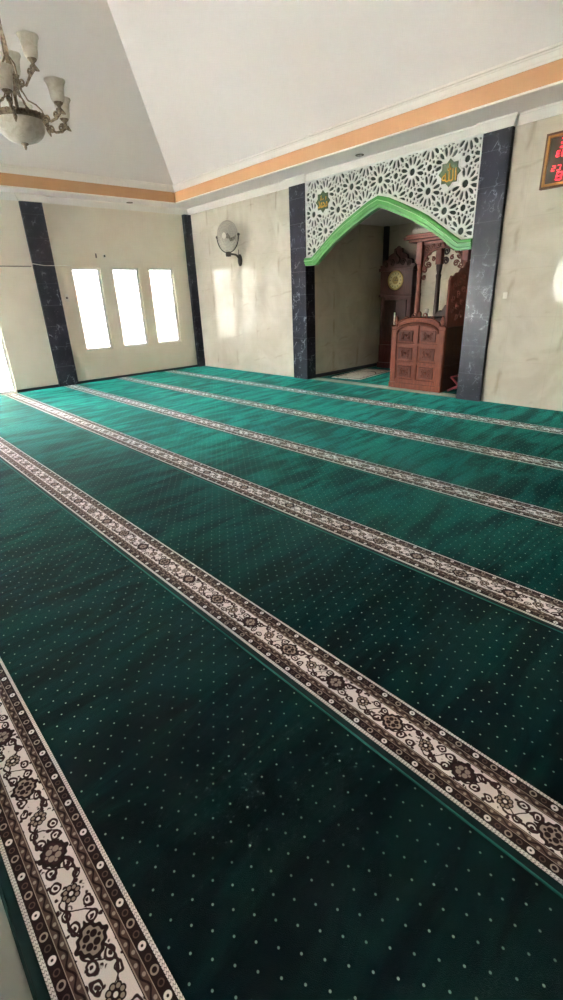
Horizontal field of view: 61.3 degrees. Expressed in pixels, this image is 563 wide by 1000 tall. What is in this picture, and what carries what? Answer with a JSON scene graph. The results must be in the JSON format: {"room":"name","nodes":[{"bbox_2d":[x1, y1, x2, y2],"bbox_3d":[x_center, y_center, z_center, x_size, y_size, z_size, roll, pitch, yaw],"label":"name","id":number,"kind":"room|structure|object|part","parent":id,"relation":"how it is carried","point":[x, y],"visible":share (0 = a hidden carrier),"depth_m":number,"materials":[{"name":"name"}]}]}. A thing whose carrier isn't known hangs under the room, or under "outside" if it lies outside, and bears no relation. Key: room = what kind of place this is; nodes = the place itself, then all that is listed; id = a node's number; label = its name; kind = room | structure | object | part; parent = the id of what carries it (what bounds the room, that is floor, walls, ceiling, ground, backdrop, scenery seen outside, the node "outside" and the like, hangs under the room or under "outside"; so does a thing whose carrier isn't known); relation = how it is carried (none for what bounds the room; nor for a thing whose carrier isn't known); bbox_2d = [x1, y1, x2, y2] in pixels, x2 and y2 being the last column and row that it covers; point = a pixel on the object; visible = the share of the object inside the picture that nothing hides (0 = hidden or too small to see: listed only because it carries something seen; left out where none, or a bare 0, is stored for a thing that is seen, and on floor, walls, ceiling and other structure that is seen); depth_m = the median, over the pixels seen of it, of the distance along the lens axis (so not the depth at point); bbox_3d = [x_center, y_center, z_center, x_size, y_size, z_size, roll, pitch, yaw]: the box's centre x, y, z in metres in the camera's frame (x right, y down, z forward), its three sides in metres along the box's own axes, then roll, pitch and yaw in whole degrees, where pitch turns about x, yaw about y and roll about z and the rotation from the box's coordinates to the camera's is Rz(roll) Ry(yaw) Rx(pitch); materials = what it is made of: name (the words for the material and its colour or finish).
{"room":"mosque","nodes":[
{"label":"mosque","id":0,"kind":"room"},
{"bbox_2d":[0,385,12,390],"bbox_3d":[-1.046,-0.719,6.347,19.600,0.180,16.450,-22,30,-37],"label":"ground","id":1,"kind":"structure","parent":0,"point":[5,387],"depth_m":11.09,"materials":[{"name":"white"}]},
{"bbox_2d":[0,343,10,385],"bbox_3d":[-6.349,-4.046,11.339,19.400,2.420,0.150,-22,30,-37],"label":"wall","id":2,"kind":"structure","parent":1,"relation":"on","point":[4,376],"depth_m":11.34,"materials":[{"name":"grey paint"}]},
{"bbox_2d":[0,897,32,999],"bbox_3d":[-2.085,-0.451,5.434,10.700,0.088,11.550,-22,30,-37],"label":"floor","id":3,"kind":"structure","parent":0,"point":[14,985],"depth_m":1.25,"materials":[{"name":"tile"}]},
{"bbox_2d":[18,201,78,386],"bbox_3d":[-4.668,-4.046,9.630,0.400,3.417,0.070,-22,30,-37],"label":"pillar","id":4,"kind":"structure","parent":3,"relation":"on","point":[32,213],"depth_m":9.53,"materials":[{"name":"black stone"}]},
{"bbox_2d":[30,264,70,265],"bbox_3d":[-4.587,-4.669,9.459,0.805,0.056,0.084,-22,30,-37],"label":"wire","id":5,"kind":"object","parent":4,"relation":"attached to","point":[31,264],"visible":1,"depth_m":9.45,"materials":[{"name":"beige plastic"}]},
{"bbox_2d":[182,214,205,366],"bbox_3d":[-2.145,-5.039,11.694,0.185,3.417,0.100,-22,30,-37],"label":"pillar","id":6,"kind":"structure","parent":3,"relation":"on","point":[186,219],"depth_m":11.59,"materials":[{"name":"black stone"}]},
{"bbox_2d":[0,460,562,999],"bbox_3d":[-3.155,-0.093,4.576,1.170,0.013,11.120,-22,30,-37],"label":"carpet","id":7,"kind":"object","parent":3,"relation":"on","point":[179,821],"visible":1,"depth_m":1.53,"materials":[{"name":"teal carpet"}]},
{"bbox_2d":[0,395,562,897],"bbox_3d":[-2.283,-0.439,5.297,1.195,0.013,11.120,-22,30,-37],"label":"carpet","id":8,"kind":"object","parent":3,"relation":"on","point":[460,692],"visible":0.99,"depth_m":2.43,"materials":[{"name":"teal carpet"}]},
{"bbox_2d":[3,386,562,632],"bbox_3d":[-1.392,-0.780,6.004,1.177,0.013,11.075,-22,30,-37],"label":"carpet","id":9,"kind":"object","parent":3,"relation":"on","point":[513,563],"visible":1,"depth_m":3.82,"materials":[{"name":"teal carpet"}]},
{"bbox_2d":[289,183,315,378],"bbox_3d":[0.422,-4.119,9.284,0.250,3.422,0.399,-22,30,-37],"label":"pillar","id":10,"kind":"structure","parent":3,"relation":"on","point":[302,276],"depth_m":9.21,"materials":[{"name":"black stone"}]},
{"bbox_2d":[63,379,562,528],"bbox_3d":[-0.510,-1.129,6.731,1.211,0.013,11.075,-22,30,-37],"label":"carpet","id":11,"kind":"object","parent":3,"relation":"on","point":[534,493],"visible":0.99,"depth_m":5.09,"materials":[{"name":"teal carpet"}]},
{"bbox_2d":[115,372,562,471],"bbox_3d":[0.380,-1.494,7.494,1.242,0.013,11.120,-22,30,-37],"label":"carpet","id":12,"kind":"object","parent":3,"relation":"on","point":[530,447],"visible":1,"depth_m":6.34,"materials":[{"name":"teal carpet"}]},
{"bbox_2d":[163,366,562,434],"bbox_3d":[1.281,-1.851,8.237,1.199,0.013,11.120,-22,30,-37],"label":"carpet","id":13,"kind":"object","parent":3,"relation":"on","point":[528,418],"visible":0.96,"depth_m":7.52,"materials":[{"name":"teal carpet"}]},
{"bbox_2d":[456,126,514,401],"bbox_3d":[2.895,-3.142,6.757,0.250,3.422,0.381,-22,30,-37],"label":"pillar","id":14,"kind":"structure","parent":3,"relation":"on","point":[497,146],"depth_m":6.57,"materials":[{"name":"black stone"}]},
{"bbox_2d":[0,200,196,394],"bbox_3d":[-6.000,-3.665,8.635,10.700,3.620,0.150,-22,30,-37],"label":"wall","id":15,"kind":"structure","parent":0,"point":[143,241],"depth_m":10.06,"materials":[{"name":"beige paint"}]},
{"bbox_2d":[0,329,16,393],"bbox_3d":[-6.229,-2.979,8.683,2.020,2.300,0.060,-22,30,-37],"label":"door","id":16,"kind":"structure","parent":15,"relation":"in","point":[4,352],"depth_m":9.52,"materials":[{"name":"white"}]},
{"bbox_2d":[0,265,30,266],"bbox_3d":[-6.001,-4.098,8.313,3.060,0.032,0.061,-22,30,-37],"label":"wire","id":17,"kind":"object","parent":15,"relation":"attached to","point":[0,265],"visible":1,"depth_m":9.04,"materials":[{"name":"silver metal"}]},
{"bbox_2d":[17,384,58,392],"bbox_3d":[-5.075,-2.331,9.937,0.830,0.057,0.012,-22,30,-37],"label":"baseboard","id":18,"kind":"structure","parent":15,"relation":"attached to","point":[56,385],"depth_m":9.92,"materials":[{"name":"grey tile"}]},
{"bbox_2d":[64,294,68,301],"bbox_3d":[-4.441,-4.183,9.840,0.080,0.140,0.015,-22,30,-37],"label":"wall socket","id":19,"kind":"object","parent":15,"relation":"attached to","point":[65,295],"visible":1,"depth_m":9.83,"materials":[{"name":"beige plastic"}]},
{"bbox_2d":[71,268,111,350],"bbox_3d":[-4.115,-4.120,10.318,0.605,1.637,0.050,-22,30,-37],"label":"window","id":20,"kind":"structure","parent":15,"relation":"in","point":[87,281],"depth_m":10.31,"materials":[{"name":"white glass"}]},
{"bbox_2d":[112,268,147,346],"bbox_3d":[-3.462,-4.379,10.857,0.624,1.637,0.050,-22,30,-37],"label":"window","id":21,"kind":"structure","parent":15,"relation":"in","point":[126,280],"depth_m":10.85,"materials":[{"name":"white glass"}]},
{"bbox_2d":[78,365,197,383],"bbox_3d":[-3.326,-3.025,11.381,3.115,0.057,0.012,-22,30,-37],"label":"baseboard","id":22,"kind":"structure","parent":15,"relation":"attached to","point":[177,368],"depth_m":11.23,"materials":[{"name":"grey tile"}]},
{"bbox_2d":[149,269,179,342],"bbox_3d":[-2.814,-4.636,11.392,0.625,1.637,0.050,-22,30,-37],"label":"window","id":23,"kind":"structure","parent":15,"relation":"in","point":[162,286],"depth_m":11.39,"materials":[{"name":"white glass"}]},
{"bbox_2d":[0,0,562,184],"bbox_3d":[-2.309,-5.688,3.191,9.286,4.091,10.344,-22,30,-37],"label":"ceiling","id":24,"kind":"structure","parent":0,"point":[170,92],"depth_m":6.79,"materials":[{"name":"white paint"}]},
{"bbox_2d":[0,19,70,149],"bbox_3d":[-2.427,-5.399,3.397,1.020,4.738,0.925,-22,30,-37],"label":"chandelier","id":25,"kind":"object","parent":24,"relation":"hanging from","point":[25,126],"visible":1,"depth_m":4.11,"materials":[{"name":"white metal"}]},
{"bbox_3d":[-2.228,-3.386,3.822,0.170,0.158,0.182,-9,24,-14],"label":"lamp shade","id":26,"kind":"part","parent":25,"relation":"part of","materials":[{"name":"white glass"}]},
{"bbox_3d":[-2.361,-3.862,4.056,0.080,1.060,0.080,-22,30,-37],"label":"stem","id":27,"kind":"part","parent":25,"relation":"part of","materials":[{"name":"brown metal"}]},
{"bbox_3d":[-2.425,-3.921,4.288,0.170,0.158,0.182,-8,24,-13],"label":"lamp shade","id":28,"kind":"part","parent":25,"relation":"part of","materials":[{"name":"white glass"}]},
{"bbox_3d":[-2.243,-3.262,3.961,0.042,0.136,0.269,-9,24,-14],"label":"arm","id":29,"kind":"part","parent":25,"relation":"part of","materials":[{"name":"brown metal"}]},
{"bbox_3d":[-2.466,-3.695,4.566,0.170,0.158,0.182,-9,24,-14],"label":"lamp shade","id":30,"kind":"part","parent":25,"relation":"part of","materials":[{"name":"glass"}]},
{"bbox_3d":[-2.338,-3.317,4.290,0.424,0.163,0.424,-22,30,-37],"label":"lamp shade","id":31,"kind":"part","parent":25,"relation":"part of","materials":[{"name":"white glass"}]},
{"bbox_3d":[-2.197,-3.645,4.108,0.276,0.181,0.042,4,24,14],"label":"arm","id":32,"kind":"part","parent":25,"relation":"part of","materials":[{"name":"brown metal"}]},
{"bbox_3d":[-2.123,-3.814,4.010,0.182,0.158,0.170,4,24,14],"label":"lamp shade","id":33,"kind":"part","parent":25,"relation":"part of","materials":[{"name":"white glass"}]},
{"bbox_3d":[-2.011,-3.368,4.184,0.269,0.136,0.042,3,24,13],"label":"arm","id":34,"kind":"part","parent":25,"relation":"part of","materials":[{"name":"brown metal"}]},
{"bbox_3d":[-1.939,-3.517,4.097,0.182,0.158,0.170,3,24,13],"label":"lamp shade","id":35,"kind":"part","parent":25,"relation":"part of","materials":[{"name":"white glass"}]},
{"bbox_3d":[-2.110,-3.491,4.484,0.042,0.136,0.269,19,31,40],"label":"arm","id":36,"kind":"part","parent":25,"relation":"part of","materials":[{"name":"brown metal"}]},
{"bbox_3d":[-2.058,-3.671,4.469,0.170,0.158,0.182,19,31,40],"label":"lamp shade","id":37,"kind":"part","parent":25,"relation":"part of","materials":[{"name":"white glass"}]},
{"bbox_2d":[0,41,562,191],"bbox_3d":[-2.236,-3.983,3.921,9.146,0.135,10.204,-22,30,-37],"label":"trim","id":38,"kind":"structure","parent":24,"relation":"attached to","point":[554,52],"depth_m":6.82,"materials":[{"name":"white paint"}]},
{"bbox_2d":[0,58,562,202],"bbox_3d":[-2.230,-3.833,3.985,9.126,0.213,10.184,-22,30,-37],"label":"trim","id":39,"kind":"structure","parent":24,"relation":"attached to","point":[552,72],"depth_m":6.99,"materials":[{"name":"orange paint"}]},
{"bbox_2d":[0,84,562,208],"bbox_3d":[-2.191,-3.788,4.041,10.500,0.077,11.250,-22,30,-37],"label":"ceiling","id":40,"kind":"structure","parent":0,"point":[554,94],"depth_m":6.97,"materials":[{"name":"white paint"}]},
{"bbox_2d":[0,80,562,203],"bbox_3d":[-2.226,-3.738,4.026,9.126,0.024,10.184,-22,30,-37],"label":"trim","id":41,"kind":"structure","parent":40,"relation":"attached to","point":[561,81],"depth_m":6.93,"materials":[{"name":"white paint"}]},
{"bbox_2d":[315,224,383,377],"bbox_3d":[1.459,-4.277,10.079,2.420,3.020,0.150,-22,30,-37],"label":"wall","id":42,"kind":"structure","parent":0,"point":[348,278],"depth_m":9.97,"materials":[{"name":"paint"}]},
{"bbox_2d":[316,363,376,377],"bbox_3d":[1.502,-2.890,10.537,2.130,0.070,0.015,-22,30,-37],"label":"baseboard","id":43,"kind":"structure","parent":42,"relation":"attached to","point":[372,364],"depth_m":10.46,"materials":[{"name":"grey tile"}]},
{"bbox_2d":[191,114,562,410],"bbox_3d":[1.733,-3.689,7.918,0.150,3.620,11.250,-22,30,-37],"label":"wall","id":44,"kind":"structure","parent":0,"point":[246,309],"depth_m":6.95,"materials":[{"name":"beige paint"}]},
{"bbox_2d":[216,220,241,265],"bbox_3d":[-1.055,-5.330,9.876,0.529,0.838,0.560,-8,24,-14],"label":"wall fan","id":45,"kind":"object","parent":44,"relation":"attached to","point":[229,235],"visible":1,"depth_m":9.82,"materials":[{"name":"grey metal"}]},
{"bbox_3d":[-1.228,-5.560,9.854,0.275,0.212,0.041,15,29,35],"label":"blade","id":46,"kind":"part","parent":45,"relation":"part of","materials":[{"name":"beige plastic"}]},
{"bbox_3d":[-1.111,-5.304,9.876,0.014,0.246,0.200,-18,28,-32],"label":"blade","id":47,"kind":"part","parent":45,"relation":"part of","materials":[{"name":"beige plastic"}]},
{"bbox_3d":[-1.006,-5.492,9.692,0.246,0.229,0.048,16,29,36],"label":"blade","id":48,"kind":"part","parent":45,"relation":"part of","materials":[{"name":"beige plastic"}]},
{"bbox_3d":[-1.022,-5.195,10.059,0.118,0.193,0.415,14,28,34],"label":"bracket arm","id":49,"kind":"part","parent":45,"relation":"part of","materials":[{"name":"grey metal"}]},
{"bbox_3d":[-0.892,-5.166,10.243,0.055,0.236,0.124,-22,30,-37],"label":"mount plate","id":50,"kind":"part","parent":45,"relation":"part of","materials":[{"name":"grey metal"}]},
{"bbox_2d":[0,100,562,214],"bbox_3d":[-2.224,-3.688,4.047,10.400,0.116,11.250,-22,30,-37],"label":"trim","id":51,"kind":"structure","parent":44,"relation":"attached to","point":[515,119],"depth_m":7.96,"materials":[{"name":"white paint"}]},
{"bbox_2d":[312,377,455,396],"bbox_3d":[1.795,-2.091,8.742,0.160,0.016,3.310,-22,30,-37],"label":"trim","id":52,"kind":"structure","parent":44,"relation":"attached to","point":[367,384],"depth_m":8.69,"materials":[{"name":"stone"}]},
{"bbox_2d":[304,133,482,265],"bbox_3d":[1.547,-4.572,7.540,0.139,1.335,3.276,-22,30,-37],"label":"arch panel","id":53,"kind":"object","parent":44,"relation":"attached to","point":[407,186],"visible":1,"depth_m":7.12,"materials":[{"name":"white"}]},
{"bbox_2d":[315,188,331,214],"bbox_3d":[0.718,-5.168,8.233,0.022,0.400,0.400,-22,30,-37],"label":"medallion","id":54,"kind":"object","parent":53,"relation":"attached to","point":[323,200],"visible":1,"depth_m":8.22,"materials":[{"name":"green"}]},
{"bbox_3d":[0.718,-5.168,8.233,0.008,0.336,0.336,-22,30,-37],"label":"star plate","id":55,"kind":"part","parent":54,"relation":"part of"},
{"bbox_3d":[1.555,-4.365,7.628,0.130,0.885,3.276,-22,30,-37],"label":"arch moulding","id":56,"kind":"part","parent":53,"relation":"part of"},
{"bbox_2d":[437,156,462,189],"bbox_3d":[2.329,-4.532,6.586,0.022,0.400,0.400,-22,30,-37],"label":"medallion","id":57,"kind":"object","parent":53,"relation":"attached to","point":[450,171],"visible":1,"depth_m":6.58,"materials":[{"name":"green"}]},
{"bbox_3d":[2.329,-4.532,6.586,0.008,0.336,0.336,-22,30,-37],"label":"star plate","id":58,"kind":"part","parent":57,"relation":"part of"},
{"bbox_2d":[503,292,507,298],"bbox_3d":[3.085,-2.823,6.562,0.013,0.080,0.060,-22,30,-37],"label":"light switch","id":59,"kind":"object","parent":44,"relation":"attached to","point":[504,293],"visible":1,"depth_m":6.56,"materials":[{"name":"beige plastic"}]},
{"bbox_2d":[539,130,562,190],"bbox_3d":[3.483,-3.984,5.485,0.058,0.570,0.875,-22,30,-37],"label":"clock","id":60,"kind":"object","parent":44,"relation":"attached to","point":[552,167],"visible":1,"depth_m":5.70,"materials":[{"name":"brown"}]},
{"bbox_2d":[360,208,412,225],"bbox_3d":[2.496,-5.072,8.276,2.320,0.060,3.310,-22,30,-37],"label":"ceiling","id":61,"kind":"structure","parent":0,"point":[382,217],"depth_m":9.15,"materials":[{"name":"white paint"}]},
{"bbox_2d":[389,222,461,316],"bbox_3d":[3.462,-4.148,9.578,0.150,3.020,3.310,-22,30,-37],"label":"wall","id":62,"kind":"structure","parent":0,"point":[398,233],"depth_m":9.81,"materials":[{"name":"paint"}]},
{"bbox_3d":[2.686,-2.396,9.496,2.420,0.088,3.610,-22,30,-37],"label":"niche","id":63,"kind":"object","parent":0,"visible":0},
{"bbox_2d":[382,226,389,265],"bbox_3d":[2.291,-4.486,10.638,0.090,2.860,0.090,-22,30,-37],"label":"pillar","id":64,"kind":"structure","parent":63,"relation":"on","point":[386,228],"depth_m":10.18,"materials":[{"name":"grey tile"}]},
{"bbox_2d":[319,366,456,393],"bbox_3d":[2.628,-2.417,9.424,2.080,0.012,3.260,-22,30,-37],"label":"floor","id":65,"kind":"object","parent":63,"relation":"on","point":[381,379],"visible":0.2,"depth_m":9.52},
{"bbox_2d":[331,369,389,379],"bbox_3d":[1.735,-2.686,10.115,0.680,0.008,1.380,17,30,38],"label":"rug","id":66,"kind":"object","parent":65,"relation":"on","point":[364,373],"visible":0.94,"depth_m":10.04,"materials":[{"name":"beige fabric"}]},
{"bbox_2d":[377,246,417,367],"bbox_3d":[2.532,-4.116,10.284,0.361,2.440,0.860,-22,30,-37],"label":"clock","id":67,"kind":"object","parent":65,"relation":"on","point":[399,272],"visible":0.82,"depth_m":10.06,"materials":[{"name":"brown wood"}]},
{"bbox_3d":[2.456,-3.881,10.301,0.032,0.840,0.540,-22,30,-37],"label":"door","id":68,"kind":"part","parent":67,"relation":"part of","materials":[{"name":"brown wood"}]},
{"bbox_2d":[379,266,417,296],"bbox_3d":[2.511,-4.612,10.072,0.360,0.560,0.860,-22,30,-37],"label":"hood","id":69,"kind":"object","parent":67,"relation":"attached to","point":[396,281],"depth_m":9.92,"materials":[{"name":"brown wood"}]},
{"bbox_2d":[388,228,470,392],"bbox_3d":[2.749,-3.289,8.204,1.437,2.540,1.320,-22,30,-37],"label":"pulpit","id":70,"kind":"object","parent":65,"relation":"on","point":[425,350],"visible":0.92,"depth_m":7.95,"materials":[{"name":"brown wood"}]},
{"bbox_3d":[2.139,-2.248,8.314,0.016,0.190,0.270,-22,30,-37],"label":"carved panel","id":71,"kind":"part","parent":70,"relation":"part of","materials":[{"name":"brown wood"}]},
{"bbox_3d":[2.127,-2.524,8.196,0.016,0.190,0.270,-22,30,-37],"label":"carved panel","id":72,"kind":"part","parent":70,"relation":"part of","materials":[{"name":"brown wood"}]},
{"bbox_3d":[2.116,-2.790,8.082,0.016,0.170,0.270,-22,30,-37],"label":"carved panel","id":73,"kind":"part","parent":70,"relation":"part of","materials":[{"name":"brown wood"}]},
{"bbox_3d":[2.298,-2.466,8.076,0.060,1.165,1.015,-22,30,-37],"label":"panel","id":74,"kind":"part","parent":70,"relation":"part of","materials":[{"name":"brown wood"}]},
{"bbox_3d":[2.426,-2.135,8.021,0.016,0.190,0.270,-22,30,-37],"label":"carved panel","id":75,"kind":"part","parent":70,"relation":"part of","materials":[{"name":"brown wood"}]},
{"bbox_3d":[2.414,-2.410,7.903,0.016,0.190,0.270,-22,30,-37],"label":"carved panel","id":76,"kind":"part","parent":70,"relation":"part of","materials":[{"name":"brown wood"}]},
{"bbox_3d":[2.402,-2.677,7.789,0.016,0.170,0.270,-22,30,-37],"label":"carved panel","id":77,"kind":"part","parent":70,"relation":"part of","materials":[{"name":"brown wood"}]},
{"bbox_2d":[447,375,457,390],"bbox_3d":[2.979,-1.939,7.931,0.296,0.248,0.300,-22,30,-37],"label":"folding stand","id":78,"kind":"object","parent":65,"relation":"on","point":[451,377],"visible":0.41,"depth_m":7.90,"materials":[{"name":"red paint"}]}
]}

